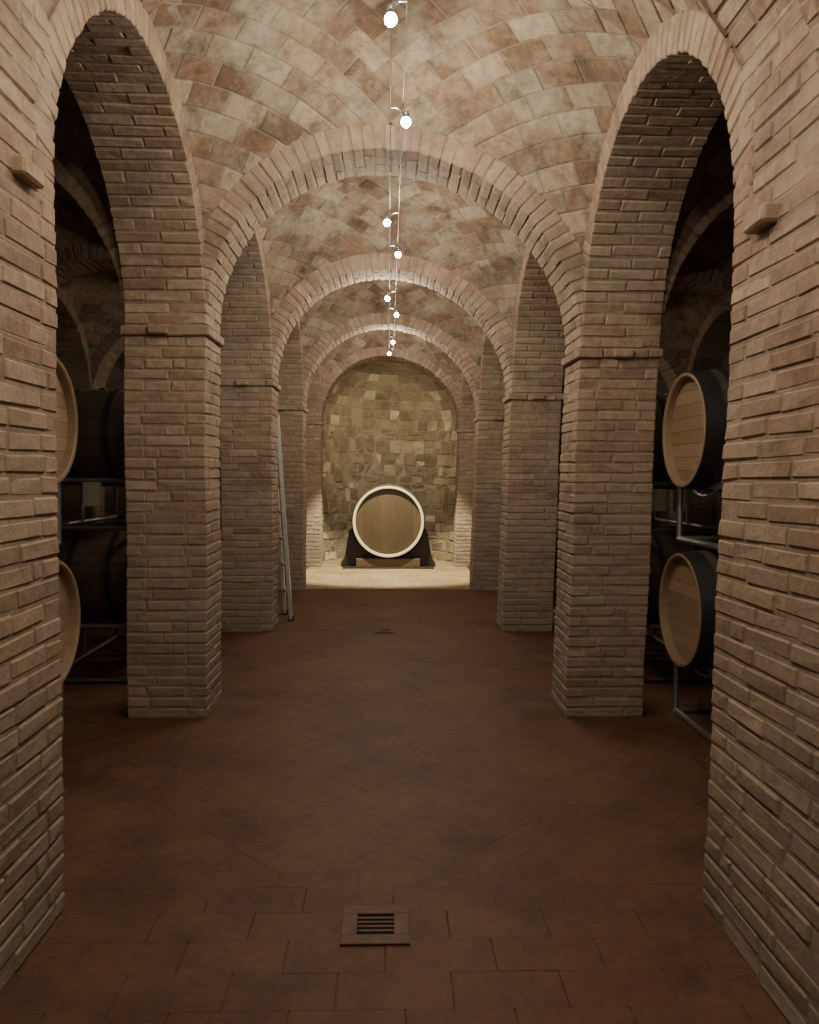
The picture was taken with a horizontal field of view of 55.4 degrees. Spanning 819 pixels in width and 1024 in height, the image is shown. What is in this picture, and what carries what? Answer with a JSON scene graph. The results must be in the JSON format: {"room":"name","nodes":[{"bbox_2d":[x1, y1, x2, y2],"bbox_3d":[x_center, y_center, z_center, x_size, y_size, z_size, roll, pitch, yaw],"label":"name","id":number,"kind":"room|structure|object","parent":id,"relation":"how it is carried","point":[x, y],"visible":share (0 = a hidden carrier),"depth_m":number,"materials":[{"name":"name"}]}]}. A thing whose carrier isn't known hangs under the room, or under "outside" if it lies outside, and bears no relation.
{"room":"wine cellar","nodes":[
{"label":"wine cellar","id":0,"kind":"room"},
{"bbox_2d":[61,484,104,525],"bbox_3d":[-4.344,-0.200,10.267,0.544,2.407,0.469,0,3,-2],"label":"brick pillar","id":1,"kind":"structure","parent":0,"point":[70,496],"depth_m":10.06,"materials":[{"name":"brown brick"}]},
{"bbox_2d":[53,78,124,355],"bbox_3d":[-2.905,-2.404,7.587,2.276,1.178,10.265,0,3,-2],"label":"ceiling","id":2,"kind":"structure","parent":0,"point":[96,298],"depth_m":7.17,"materials":[{"name":"brown brick"}]},
{"bbox_2d":[56,286,124,389],"bbox_3d":[-4.257,-2.165,7.442,0.511,1.790,11.338,0,3,-2],"label":"wall","id":3,"kind":"structure","parent":0,"point":[72,349],"depth_m":9.76,"materials":[{"name":"brick"}]},
{"bbox_2d":[104,360,126,522],"bbox_3d":[-4.584,-1.071,7.489,0.250,4.400,11.700,0,3,-2],"label":"wall","id":4,"kind":"structure","parent":0,"point":[115,380],"depth_m":12.11,"materials":[{"name":"brown brick"}]},
{"bbox_2d":[0,0,321,992],"bbox_3d":[-1.506,-0.873,5.834,0.498,4.191,14.815,0,3,-2],"label":"wall","id":5,"kind":"structure","parent":0,"point":[32,896],"depth_m":2.55,"materials":[{"name":"brick"}]},
{"bbox_2d":[120,325,223,717],"bbox_3d":[-1.486,0.060,4.949,0.537,2.410,0.496,0,3,-2],"label":"brick pillar","id":6,"kind":"structure","parent":0,"point":[172,373],"depth_m":4.76,"materials":[{"name":"brown brick"}]},
{"bbox_2d":[219,379,280,631],"bbox_3d":[-1.558,-0.064,7.636,0.538,2.410,0.492,0,3,-2],"label":"brick pillar","id":7,"kind":"structure","parent":0,"point":[248,448],"depth_m":7.45,"materials":[{"name":"brown brick"}]},
{"bbox_2d":[277,405,307,589],"bbox_3d":[-1.632,-0.186,10.331,0.538,2.408,0.503,0,3,-2],"label":"brick pillar","id":8,"kind":"structure","parent":0,"point":[293,427],"depth_m":10.14,"materials":[{"name":"beige brick"}]},
{"bbox_2d":[306,420,324,566],"bbox_3d":[-1.706,-0.311,13.029,0.539,2.409,0.492,0,3,-2],"label":"brick pillar","id":9,"kind":"structure","parent":0,"point":[314,430],"depth_m":12.84,"materials":[{"name":"beige brick"}]},
{"bbox_2d":[52,123,734,428],"bbox_3d":[-0.204,-1.890,8.957,7.990,1.373,8.509,0,3,-2],"label":"arches","id":10,"kind":"structure","parent":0,"point":[309,162],"depth_m":4.94,"materials":[{"name":"beige brick"}]},
{"bbox_2d":[389,0,407,353],"bbox_3d":[-0.108,-2.183,5.590,0.077,0.054,14.350,0,3,-2],"label":"cable","id":11,"kind":"object","parent":10,"relation":"attached to","point":[390,0],"visible":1,"depth_m":4.49,"materials":[{"name":"black paint"}]},
{"bbox_2d":[385,291,395,300],"bbox_3d":[-0.196,-2.214,8.005,0.111,0.102,0.052,0,3,-2],"label":"spotlight","id":12,"kind":"object","parent":11,"relation":"attached to","point":[387,298],"visible":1,"depth_m":7.99,"materials":[{"name":"glass"}]},
{"bbox_2d":[383,212,398,226],"bbox_3d":[-0.132,-2.104,5.608,0.111,0.102,0.052,0,3,-2],"label":"spotlight","id":13,"kind":"object","parent":11,"relation":"attached to","point":[386,222],"visible":1,"depth_m":5.59,"materials":[{"name":"glass"}]},
{"bbox_2d":[389,308,398,316],"bbox_3d":[-0.174,-2.251,8.805,0.106,0.102,0.052,0,3,-2],"label":"spotlight","id":14,"kind":"object","parent":11,"relation":"attached to","point":[396,314],"visible":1,"depth_m":8.79,"materials":[{"name":"glass"}]},
{"bbox_2d":[384,0,406,26],"bbox_3d":[-0.055,-1.990,3.112,0.091,0.102,0.052,0,3,-2],"label":"spotlight","id":15,"kind":"object","parent":11,"relation":"attached to","point":[390,19],"visible":1,"depth_m":3.10,"materials":[{"name":"glass"}]},
{"bbox_2d":[390,245,400,257],"bbox_3d":[-0.115,-2.141,6.408,0.096,0.102,0.052,0,3,-2],"label":"spotlight","id":16,"kind":"object","parent":11,"relation":"attached to","point":[398,253],"visible":1,"depth_m":6.39,"materials":[{"name":"glass"}]},
{"bbox_2d":[390,107,410,127],"bbox_3d":[-0.045,-2.031,4.011,0.106,0.102,0.052,0,3,-2],"label":"spotlight","id":17,"kind":"object","parent":11,"relation":"attached to","point":[405,122],"visible":1,"depth_m":4.00,"materials":[{"name":"glass"}]},
{"bbox_2d":[0,559,789,1023],"bbox_3d":[-0.189,1.250,6.762,9.200,0.122,16.600,0,3,-2],"label":"floor","id":18,"kind":"structure","parent":0,"point":[548,867],"depth_m":3.23,"materials":[{"name":"tile"}]},
{"bbox_2d":[61,681,63,739],"bbox_3d":[-2.263,1.053,3.593,0.680,0.540,1.610,0,3,-2],"label":"rack","id":19,"kind":"object","parent":18,"relation":"on","point":[62,693],"visible":0.02,"depth_m":4.38,"materials":[{"name":"metal"}]},
{"bbox_2d":[58,560,80,682],"bbox_3d":[-2.271,0.569,3.971,0.926,0.746,0.734,0,3,-2],"label":"wine barrel","id":20,"kind":"object","parent":19,"relation":"on","point":[68,594],"visible":0.2,"depth_m":4.22,"materials":[{"name":"brown wood"}]},
{"bbox_3d":[-2.250,0.606,3.172,0.926,0.746,0.734,0,3,-2],"label":"wine barrel","id":21,"kind":"object","parent":19,"relation":"on","visible":0},
{"bbox_2d":[56,482,61,545],"bbox_3d":[-2.256,-0.017,3.544,0.680,0.488,1.610,0,3,-2],"label":"rack","id":22,"kind":"object","parent":21,"relation":"on","point":[58,495],"visible":0.06,"depth_m":4.33,"materials":[{"name":"metal"}]},
{"bbox_2d":[56,358,77,483],"bbox_3d":[-2.265,-0.475,3.923,0.926,0.746,0.734,0,3,-2],"label":"wine barrel","id":23,"kind":"object","parent":22,"relation":"on","point":[66,414],"visible":0.23,"depth_m":4.17,"materials":[{"name":"brown wood"}]},
{"bbox_2d":[64,623,126,682],"bbox_3d":[-2.338,0.925,6.374,0.680,0.540,1.580,0,3,-2],"label":"rack","id":24,"kind":"object","parent":18,"relation":"on","point":[116,626],"visible":0.08,"depth_m":5.61,"materials":[{"name":"metal"}]},
{"bbox_2d":[57,530,126,623],"bbox_3d":[-2.325,0.477,5.968,0.926,0.746,0.734,0,3,-2],"label":"wine barrel","id":25,"kind":"object","parent":24,"relation":"on","point":[97,560],"visible":0.25,"depth_m":5.65,"materials":[{"name":"brown wood"}]},
{"bbox_2d":[61,478,126,530],"bbox_3d":[-2.331,-0.144,6.325,0.680,0.488,1.580,0,3,-2],"label":"rack","id":26,"kind":"object","parent":25,"relation":"on","point":[67,525],"visible":0.16,"depth_m":5.57,"materials":[{"name":"metal"}]},
{"bbox_2d":[83,482,101,505],"bbox_3d":[-2.250,-0.127,5.530,0.130,0.170,0.006,0,3,-2],"label":"paper label","id":27,"kind":"object","parent":26,"relation":"attached to","point":[92,493],"visible":1,"depth_m":5.53,"materials":[{"name":"beige paper"}]},
{"bbox_2d":[61,388,124,486],"bbox_3d":[-2.318,-0.566,5.920,0.926,0.746,0.734,0,3,-2],"label":"wine barrel","id":28,"kind":"object","parent":26,"relation":"on","point":[100,447],"visible":0.23,"depth_m":5.60,"materials":[{"name":"brown wood"}]},
{"bbox_2d":[277,415,293,620],"bbox_3d":[-1.345,0.057,8.204,0.188,2.120,0.476,-1,3,-19],"label":"ladder","id":29,"kind":"object","parent":18,"relation":"on","point":[281,485],"visible":0.78,"depth_m":8.04,"materials":[{"name":"metal"}]},
{"bbox_2d":[340,905,409,945],"bbox_3d":[-0.113,1.377,2.604,0.225,0.008,0.225,0,3,-2],"label":"drain grate","id":30,"kind":"object","parent":18,"relation":"on","point":[362,925],"visible":1,"depth_m":2.59,"materials":[{"name":"stone"}]},
{"bbox_2d":[375,628,394,632],"bbox_3d":[-0.240,1.150,7.557,0.190,0.008,0.190,0,3,-2],"label":"drain grate","id":31,"kind":"object","parent":18,"relation":"on","point":[377,630],"visible":1,"depth_m":7.55,"materials":[{"name":"metal"}]},
{"bbox_2d":[342,528,433,568],"bbox_3d":[-0.357,0.591,13.096,1.480,0.617,0.960,0,3,-2],"label":"cradle","id":32,"kind":"object","parent":18,"relation":"on","point":[356,556],"visible":0.79,"depth_m":12.74,"materials":[{"name":"black paint"}]},
{"bbox_2d":[352,483,424,557],"bbox_3d":[-0.355,0.127,13.115,1.213,1.226,1.106,0,3,-2],"label":"wine barrel","id":33,"kind":"object","parent":32,"relation":"on","point":[388,520],"visible":1,"depth_m":12.61,"materials":[{"name":"brown wood"}]},
{"bbox_2d":[553,575,556,613],"bbox_3d":[1.911,0.827,9.087,0.680,0.540,1.580,0,3,-2],"label":"rack","id":34,"kind":"object","parent":18,"relation":"on","point":[555,577],"visible":0.04,"depth_m":8.58,"materials":[{"name":"metal"}]},
{"bbox_2d":[554,514,558,575],"bbox_3d":[1.924,0.379,8.681,0.926,0.746,0.734,0,3,-2],"label":"wine barrel","id":35,"kind":"object","parent":34,"relation":"on","point":[556,557],"visible":0.03,"depth_m":8.37,"materials":[{"name":"brown wood"}]},
{"bbox_2d":[643,624,711,681],"bbox_3d":[1.981,0.946,6.491,0.680,0.540,1.580,0,3,-2],"label":"rack","id":36,"kind":"object","parent":18,"relation":"on","point":[653,627],"visible":0.04,"depth_m":5.72,"materials":[{"name":"metal"}]},
{"bbox_2d":[646,533,718,623],"bbox_3d":[1.994,0.498,6.085,0.926,0.746,0.734,0,3,-2],"label":"wine barrel","id":37,"kind":"object","parent":36,"relation":"on","point":[664,545],"visible":0.12,"depth_m":5.80,"materials":[{"name":"wood"}]},
{"bbox_2d":[651,482,718,532],"bbox_3d":[1.987,-0.123,6.442,0.680,0.488,1.580,0,3,-2],"label":"rack","id":38,"kind":"object","parent":37,"relation":"on","point":[697,528],"visible":0.11,"depth_m":5.68,"materials":[{"name":"metal"}]},
{"bbox_2d":[652,489,666,510],"bbox_3d":[1.799,-0.087,5.640,0.120,0.160,0.006,0,3,-2],"label":"paper label","id":39,"kind":"object","parent":38,"relation":"attached to","point":[659,496],"visible":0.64,"depth_m":5.64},
{"bbox_2d":[652,393,676,488],"bbox_3d":[2.000,-0.545,6.037,0.926,0.746,0.734,0,3,-2],"label":"wine barrel","id":40,"kind":"object","parent":38,"relation":"on","point":[660,474],"visible":0.09,"depth_m":5.73,"materials":[{"name":"brown wood"}]},
{"bbox_2d":[673,489,689,510],"bbox_3d":[1.969,-0.086,5.645,0.120,0.160,0.006,0,3,-2],"label":"paper label","id":41,"kind":"object","parent":38,"relation":"attached to","point":[686,492],"visible":0.64,"depth_m":5.64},
{"bbox_2d":[672,662,713,743],"bbox_3d":[2.045,1.057,4.089,0.680,0.540,1.830,0,3,-2],"label":"rack","id":42,"kind":"object","parent":18,"relation":"on","point":[677,710],"visible":0.15,"depth_m":4.96,"materials":[{"name":"metal"}]},
{"bbox_2d":[659,549,718,670],"bbox_3d":[2.034,0.568,4.577,0.926,0.746,0.734,0,3,-2],"label":"wine barrel","id":43,"kind":"object","parent":42,"relation":"on","point":[687,591],"visible":0.4,"depth_m":4.50,"materials":[{"name":"brown wood"}]},
{"bbox_3d":[2.062,0.615,3.558,0.926,0.746,0.734,0,3,-2],"label":"wine barrel","id":44,"kind":"object","parent":42,"relation":"on","visible":0},
{"bbox_2d":[676,479,722,549],"bbox_3d":[2.052,-0.013,4.040,0.680,0.488,1.830,0,3,-2],"label":"rack","id":45,"kind":"object","parent":44,"relation":"on","point":[702,541],"visible":0.19,"depth_m":4.89,"materials":[{"name":"metal"}]},
{"bbox_2d":[662,368,729,491],"bbox_3d":[2.041,-0.476,4.529,0.926,0.746,0.734,0,3,-2],"label":"wine barrel","id":46,"kind":"object","parent":45,"relation":"on","point":[695,413],"visible":0.49,"depth_m":4.42,"materials":[{"name":"brown wood"}]},
{"bbox_2d":[47,0,742,391],"bbox_3d":[-0.163,-2.308,7.666,2.342,1.236,10.266,0,3,-2],"label":"ceiling","id":47,"kind":"structure","parent":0,"point":[280,73],"depth_m":4.44,"materials":[{"name":"brick"}]},
{"bbox_2d":[36,0,818,71],"bbox_3d":[0.023,-1.530,0.516,2.783,1.430,4.188,0,3,-2],"label":"ceiling entry","id":48,"kind":"structure","parent":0,"point":[745,22],"depth_m":2.47,"materials":[{"name":"beige brick"}]},
{"bbox_2d":[323,360,564,561],"bbox_3d":[1.105,-1.332,13.948,5.670,4.400,1.380,0,3,-2],"label":"wall","id":49,"kind":"structure","parent":0,"point":[386,421],"depth_m":14.09,"materials":[{"name":"stone"}]},
{"bbox_2d":[453,429,474,566],"bbox_3d":[1.041,-0.242,13.101,0.574,2.298,0.495,0,3,-2],"label":"brick pillar","id":50,"kind":"structure","parent":0,"point":[462,522],"depth_m":12.91,"materials":[{"name":"beige brick"}]},
{"bbox_2d":[469,415,504,590],"bbox_3d":[1.113,-0.117,10.406,0.578,2.297,0.493,0,3,-2],"label":"brick pillar","id":51,"kind":"structure","parent":0,"point":[488,440],"depth_m":10.22,"materials":[{"name":"brown brick"}]},
{"bbox_2d":[496,393,563,631],"bbox_3d":[1.187,0.006,7.710,0.580,2.300,0.491,0,3,-2],"label":"brick pillar","id":52,"kind":"structure","parent":0,"point":[532,423],"depth_m":7.52,"materials":[{"name":"brown brick"}]},
{"bbox_2d":[551,348,663,716],"bbox_3d":[1.258,0.129,5.022,0.581,2.299,0.497,0,3,-2],"label":"brick pillar","id":53,"kind":"structure","parent":0,"point":[604,541],"depth_m":4.84,"materials":[{"name":"brown brick"}]},
{"bbox_2d":[460,9,755,428],"bbox_3d":[1.225,-2.027,7.596,0.517,1.792,11.338,0,3,-2],"label":"arcade","id":54,"kind":"object","parent":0,"point":[685,75],"visible":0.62,"depth_m":4.42,"materials":[{"name":"brick"}]},
{"bbox_2d":[669,490,711,527],"bbox_3d":[3.823,-0.105,10.489,0.573,2.297,0.467,0,3,-2],"label":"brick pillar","id":55,"kind":"structure","parent":0,"point":[701,507],"depth_m":10.29,"materials":[{"name":"brown brick"}]},
{"bbox_2d":[651,344,730,526],"bbox_3d":[4.183,-1.029,7.726,0.250,4.400,11.700,0,3,-2],"label":"wall","id":56,"kind":"structure","parent":0,"point":[662,388],"depth_m":10.29,"materials":[{"name":"brown brick"}]},
{"bbox_2d":[660,109,734,371],"bbox_3d":[2.579,-2.266,7.741,2.276,1.178,10.266,0,3,-2],"label":"ceiling","id":57,"kind":"structure","parent":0,"point":[685,313],"depth_m":7.28,"materials":[{"name":"brown brick"}]},
{"bbox_2d":[684,304,731,371],"bbox_3d":[3.934,-2.013,7.669,0.517,1.793,11.338,0,3,-2],"label":"wall","id":58,"kind":"structure","parent":0,"point":[712,341],"depth_m":9.76,"materials":[{"name":"brick"}]},
{"bbox_2d":[702,0,818,1023],"bbox_3d":[1.374,-0.059,0.615,0.569,3.082,4.181,0,3,-2],"label":"wall","id":59,"kind":"structure","parent":0,"point":[760,881],"depth_m":2.32,"materials":[{"name":"brick"}]},
{"bbox_3d":[1.904,0.344,9.450,0.926,0.746,0.734,0,3,-2],"label":"wine barrel","id":60,"kind":"object","parent":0,"visible":0},
{"bbox_3d":[1.918,-0.243,9.038,0.680,0.488,1.580,0,3,-2],"label":"rack","id":61,"kind":"object","parent":60,"relation":"on","visible":0},
{"bbox_2d":[558,420,562,484],"bbox_3d":[1.931,-0.665,8.633,0.926,0.746,0.734,0,3,-2],"label":"wine barrel","id":62,"kind":"object","parent":61,"relation":"on","point":[560,434],"visible":0.02,"depth_m":8.30,"materials":[{"name":"brown wood"}]}
]}

